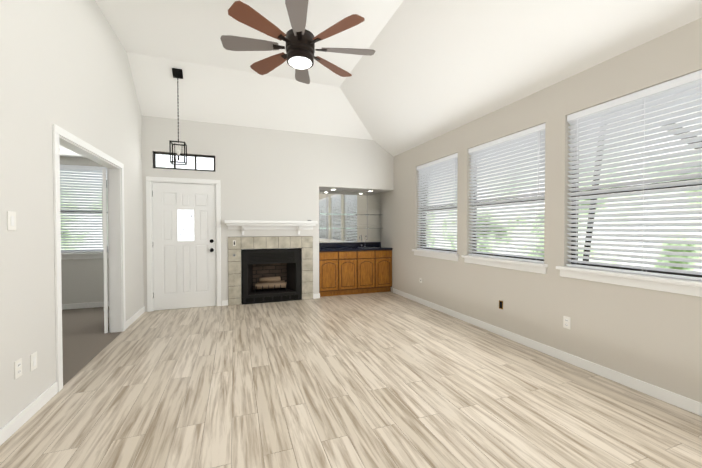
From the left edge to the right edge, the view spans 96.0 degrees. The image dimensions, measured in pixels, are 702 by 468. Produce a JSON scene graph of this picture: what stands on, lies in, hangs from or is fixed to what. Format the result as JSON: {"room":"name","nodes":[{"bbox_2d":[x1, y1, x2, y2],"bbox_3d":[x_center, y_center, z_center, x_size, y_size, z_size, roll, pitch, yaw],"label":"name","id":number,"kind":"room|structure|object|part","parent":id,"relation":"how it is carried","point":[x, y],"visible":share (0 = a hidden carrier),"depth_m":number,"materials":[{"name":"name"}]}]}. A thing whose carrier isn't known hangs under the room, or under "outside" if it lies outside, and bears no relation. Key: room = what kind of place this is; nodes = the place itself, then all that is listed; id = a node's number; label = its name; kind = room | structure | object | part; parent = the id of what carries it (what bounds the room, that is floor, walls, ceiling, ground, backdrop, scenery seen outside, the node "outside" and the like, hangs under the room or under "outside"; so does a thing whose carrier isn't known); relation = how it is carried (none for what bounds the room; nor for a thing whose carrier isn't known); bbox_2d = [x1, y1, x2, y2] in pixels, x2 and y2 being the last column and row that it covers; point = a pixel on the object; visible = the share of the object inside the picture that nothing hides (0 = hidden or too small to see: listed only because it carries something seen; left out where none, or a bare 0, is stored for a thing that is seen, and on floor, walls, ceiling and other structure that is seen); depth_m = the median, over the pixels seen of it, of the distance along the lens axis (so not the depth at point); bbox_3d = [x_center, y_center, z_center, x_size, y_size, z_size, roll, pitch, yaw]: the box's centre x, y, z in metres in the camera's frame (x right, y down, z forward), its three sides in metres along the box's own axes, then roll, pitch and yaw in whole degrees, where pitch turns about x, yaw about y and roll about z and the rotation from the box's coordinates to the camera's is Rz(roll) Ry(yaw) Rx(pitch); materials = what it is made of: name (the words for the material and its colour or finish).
{"room":"living room","nodes":[
{"label":"living room","id":0,"kind":"room"},
{"bbox_2d":[0,0,143,428],"bbox_3d":[-1.979,-0.603,1.345,0.120,3.750,7.800,0,1,-20],"label":"wall","id":1,"kind":"structure","parent":0,"point":[64,64],"depth_m":2.35,"materials":[{"name":"white paint"}]},
{"bbox_2d":[7,211,15,229],"bbox_3d":[-2.151,-0.083,2.004,0.008,0.120,0.080,0,1,-20],"label":"switch plate","id":2,"kind":"object","parent":1,"relation":"attached to","point":[11,220],"visible":1,"depth_m":1.99,"materials":[{"name":"white plastic"}]},
{"bbox_2d":[14,358,21,378],"bbox_3d":[-2.165,0.876,2.058,0.008,0.115,0.070,0,1,-20],"label":"electrical outlet","id":3,"kind":"object","parent":1,"relation":"attached to","point":[18,367],"visible":1,"depth_m":2.05,"materials":[{"name":"white plastic"}]},
{"bbox_2d":[0,382,57,445],"bbox_3d":[-1.460,1.247,0.162,0.013,0.090,4.965,0,1,-20],"label":"baseboard","id":4,"kind":"structure","parent":1,"relation":"attached to","point":[16,422],"depth_m":2.12,"materials":[{"name":"white wood"}]},
{"bbox_2d":[30,351,36,370],"bbox_3d":[-2.224,0.893,2.217,0.008,0.115,0.070,0,1,-20],"label":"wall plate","id":5,"kind":"object","parent":1,"relation":"attached to","point":[33,357],"visible":1,"depth_m":2.21,"materials":[{"name":"white plastic"}]},
{"bbox_2d":[52,124,125,391],"bbox_3d":[-2.671,0.184,3.228,0.156,2.115,1.640,0,1,-20],"label":"door frame","id":6,"kind":"structure","parent":1,"relation":"attached to","point":[116,241],"depth_m":3.90,"materials":[{"name":"white wood"}]},
{"bbox_2d":[102,168,108,332],"bbox_3d":[-3.246,0.207,4.167,0.048,2.022,0.746,-1,1,-39],"label":"bedroom door","id":7,"kind":"structure","parent":1,"relation":"in","point":[105,247],"depth_m":3.88,"materials":[{"name":"white wood"}]},
{"bbox_2d":[126,306,144,328],"bbox_3d":[-3.057,1.176,4.480,0.013,0.090,0.925,0,1,-20],"label":"baseboard","id":8,"kind":"structure","parent":1,"relation":"attached to","point":[142,310],"depth_m":4.46,"materials":[{"name":"white wood"}]},
{"bbox_2d":[59,145,85,157],"bbox_3d":[-4.394,-1.239,2.654,3.495,0.100,4.850,0,1,-20],"label":"ceiling","id":9,"kind":"structure","parent":0,"point":[65,152],"depth_m":4.81,"materials":[{"name":"white paint"}]},
{"bbox_2d":[60,156,108,303],"bbox_3d":[-5.124,-0.107,4.908,3.315,2.640,0.150,0,1,-20],"label":"wall","id":10,"kind":"structure","parent":0,"point":[82,280],"depth_m":5.11,"materials":[{"name":"white paint"}]},
{"bbox_2d":[60,179,107,259],"bbox_3d":[-4.516,-0.352,5.097,1.530,1.515,0.190,0,1,-20],"label":"window","id":11,"kind":"structure","parent":10,"relation":"in","point":[85,255],"depth_m":5.12,"materials":[{"name":"white painted wood"}]},
{"bbox_2d":[60,164,107,252],"bbox_3d":[-4.515,-0.404,5.095,1.438,1.405,0.063,0,1,-20],"label":"window blind","id":12,"kind":"object","parent":11,"relation":"attached to","point":[79,169],"visible":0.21,"depth_m":5.14,"materials":[{"name":"white plastic"}]},
{"bbox_2d":[62,301,108,309],"bbox_3d":[-5.109,1.168,4.848,3.345,0.086,0.013,0,1,-20],"label":"baseboard","id":13,"kind":"structure","parent":10,"relation":"attached to","point":[92,304],"depth_m":5.12,"materials":[{"name":"white wood"}]},
{"bbox_2d":[62,307,121,385],"bbox_3d":[-4.361,1.298,2.708,3.665,0.104,4.950,0,1,-20],"label":"floor","id":14,"kind":"structure","parent":0,"point":[86,339],"depth_m":3.75,"materials":[{"name":"beige carpet"}]},
{"bbox_2d":[95,0,403,86],"bbox_3d":[-0.412,-2.430,1.467,3.025,0.120,6.900,0,1,-20],"label":"ceiling","id":15,"kind":"structure","parent":0,"point":[192,31],"depth_m":3.70,"materials":[{"name":"white paint"}]},
{"bbox_2d":[220,0,374,83],"bbox_3d":[-0.478,-1.997,2.974,1.351,0.794,1.351,0,1,16],"label":"fan","id":16,"kind":"object","parent":15,"relation":"hanging from","point":[245,14],"depth_m":2.86,"materials":[{"name":"brown wood"}]},
{"bbox_3d":[-0.864,-1.757,3.088,0.549,0.045,0.673,0,1,16],"label":"fan blade","id":17,"kind":"part","parent":16,"relation":"part of","materials":[{"name":"wood"}]},
{"bbox_3d":[-0.478,-1.997,2.974,0.270,0.794,0.270,0,1,-20],"label":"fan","id":18,"kind":"part","parent":16,"relation":"part of","materials":[{"name":"black metal"}]},
{"bbox_3d":[-0.369,-1.761,3.364,0.673,0.045,0.549,0,1,16],"label":"fan blade","id":19,"kind":"part","parent":16,"relation":"part of","materials":[{"name":"brown wood"}]},
{"bbox_3d":[-0.092,-1.753,2.869,0.549,0.045,0.673,0,1,16],"label":"fan blade","id":20,"kind":"part","parent":16,"relation":"part of","materials":[{"name":"brown wood"}]},
{"bbox_2d":[127,52,372,139],"bbox_3d":[-1.267,-2.167,5.239,4.035,0.771,0.760,0,1,-20],"label":"ceiling slope","id":21,"kind":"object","parent":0,"point":[211,94],"visible":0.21,"depth_m":5.01,"materials":[{"name":"white paint"}]},
{"bbox_2d":[169,68,186,164],"bbox_3d":[-2.482,-1.678,4.535,0.194,1.334,0.194,0,1,-20],"label":"pendant lantern","id":22,"kind":"object","parent":21,"relation":"hanging from","point":[177,73],"visible":1,"depth_m":4.52,"materials":[{"name":"black metal"}]},
{"bbox_2d":[142,115,393,311],"bbox_3d":[-1.207,-0.675,5.707,4.355,3.750,0.150,0,1,-20],"label":"wall","id":23,"kind":"structure","parent":0,"point":[269,174],"depth_m":5.52,"materials":[{"name":"white paint"}]},
{"bbox_2d":[146,176,220,311],"bbox_3d":[-2.700,0.157,5.160,1.065,2.105,0.168,0,1,-20],"label":"door frame","id":24,"kind":"structure","parent":23,"relation":"attached to","point":[149,199],"depth_m":4.97,"materials":[{"name":"white wood"}]},
{"bbox_2d":[152,182,215,310],"bbox_3d":[-2.682,0.195,5.101,0.913,2.018,0.120,0,1,-20],"label":"front door","id":25,"kind":"structure","parent":23,"relation":"in","point":[184,245],"depth_m":5.12,"materials":[{"name":"painted wood"},{"name":"glass"},{"name":"metal"}]},
{"bbox_2d":[153,151,214,171],"bbox_3d":[-2.696,-1.166,5.143,0.905,0.270,0.040,0,1,-20],"label":"transom window","id":26,"kind":"structure","parent":23,"relation":"attached to","point":[174,157],"depth_m":5.11,"materials":[{"name":"grey"}]},
{"bbox_2d":[0,291,701,467],"bbox_3d":[0.095,1.305,2.436,4.505,0.100,8.550,0,1,-20],"label":"floor","id":27,"kind":"structure","parent":0,"point":[389,379],"depth_m":2.35,"materials":[{"name":"beige laminate"}]},
{"bbox_2d":[225,220,317,305],"bbox_3d":[-1.443,0.474,5.724,1.550,1.452,0.691,0,1,-20],"label":"fireplace","id":28,"kind":"object","parent":27,"relation":"on","point":[260,270],"visible":1,"depth_m":5.60,"materials":[{"name":"ceramic tile"},{"name":"painted wood"},{"name":"black metal"}]},
{"bbox_2d":[319,235,392,296],"bbox_3d":[0.029,0.609,6.431,1.542,1.159,0.581,0,1,-20],"label":"wet bar","id":29,"kind":"object","parent":27,"relation":"on","point":[347,268],"visible":0.94,"depth_m":6.20,"materials":[{"name":"brown wood"}]},
{"bbox_2d":[319,187,386,242],"bbox_3d":[0.002,0.046,6.539,1.820,2.280,0.550,0,1,-20],"label":"wall","id":30,"kind":"structure","parent":0,"point":[350,190],"depth_m":6.53,"materials":[{"name":"white paint"}]},
{"bbox_2d":[319,191,380,242],"bbox_3d":[-0.046,-0.358,6.617,1.539,1.063,0.154,0,1,-20],"label":"mirror","id":31,"kind":"object","parent":30,"relation":"attached to","point":[361,208],"visible":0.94,"depth_m":6.70,"materials":[{"name":"clear glass"}]},
{"bbox_2d":[340,0,701,156],"bbox_3d":[1.550,-1.984,2.605,1.440,1.049,7.660,0,1,-20],"label":"ceiling","id":32,"kind":"structure","parent":0,"point":[428,70],"depth_m":3.32,"materials":[{"name":"white paint"}]},
{"bbox_2d":[381,18,701,402],"bbox_3d":[2.137,-0.633,3.159,0.150,3.750,8.350,0,1,-20],"label":"wall","id":33,"kind":"structure","parent":0,"point":[652,337],"depth_m":3.13,"materials":[{"name":"grey paint"}]},
{"bbox_2d":[412,171,458,260],"bbox_3d":[1.384,-0.402,5.107,0.195,1.575,1.210,0,1,-20],"label":"window","id":34,"kind":"structure","parent":33,"relation":"in","point":[440,255],"depth_m":5.21,"materials":[{"name":"white"}]},
{"bbox_2d":[417,153,457,253],"bbox_3d":[1.379,-0.454,5.105,0.074,1.465,1.108,0,1,-20],"label":"window blind","id":35,"kind":"object","parent":34,"relation":"attached to","point":[426,172],"visible":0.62,"depth_m":5.05,"materials":[{"name":"white plastic"}]},
{"bbox_2d":[499,300,502,308],"bbox_3d":[1.816,0.859,3.827,0.006,0.100,0.060,0,1,-20],"label":"electrical outlet","id":36,"kind":"object","parent":33,"relation":"attached to","point":[500,304],"visible":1,"depth_m":3.83,"materials":[{"name":"brown plastic"}]},
{"bbox_2d":[461,162,547,273],"bbox_3d":[1.850,-0.382,3.846,0.195,1.575,1.260,0,1,-20],"label":"window","id":37,"kind":"structure","parent":33,"relation":"in","point":[534,267],"depth_m":3.77,"materials":[{"name":"white wood"}]},
{"bbox_2d":[468,123,544,262],"bbox_3d":[1.846,-0.433,3.844,0.074,1.465,1.158,0,1,-20],"label":"window blind","id":38,"kind":"object","parent":37,"relation":"attached to","point":[529,138],"visible":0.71,"depth_m":3.75,"materials":[{"name":"white plastic"}]},
{"bbox_2d":[393,288,701,415],"bbox_3d":[2.164,1.202,2.879,0.013,0.090,7.550,0,1,-20],"label":"baseboard","id":39,"kind":"structure","parent":33,"relation":"attached to","point":[693,406],"depth_m":2.91,"materials":[{"name":"white wood"}]},
{"bbox_2d":[563,316,570,328],"bbox_3d":[2.095,0.859,3.067,0.008,0.115,0.070,0,1,-20],"label":"electrical outlet","id":40,"kind":"object","parent":33,"relation":"attached to","point":[566,322],"visible":1,"depth_m":3.06,"materials":[{"name":"white plastic"}]},
{"bbox_2d":[556,133,701,296],"bbox_3d":[2.432,-0.355,2.270,0.195,1.575,1.860,0,1,-20],"label":"window","id":41,"kind":"structure","parent":33,"relation":"in","point":[676,285],"depth_m":2.56,"materials":[{"name":"white"}]},
{"bbox_2d":[566,70,701,280],"bbox_3d":[2.428,-0.407,2.268,0.074,1.465,1.758,0,1,-20],"label":"window blind","id":42,"kind":"object","parent":41,"relation":"attached to","point":[665,95],"visible":1,"depth_m":2.54,"materials":[{"name":"white plastic"}]},
{"label":"outside","id":43,"kind":"structure","parent":0,"visible":0},
{"bbox_2d":[60,92,701,270],"bbox_3d":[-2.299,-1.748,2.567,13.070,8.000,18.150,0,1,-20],"label":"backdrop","id":44,"kind":"structure","parent":43,"point":[161,159],"depth_m":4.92,"materials":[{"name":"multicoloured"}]}
]}

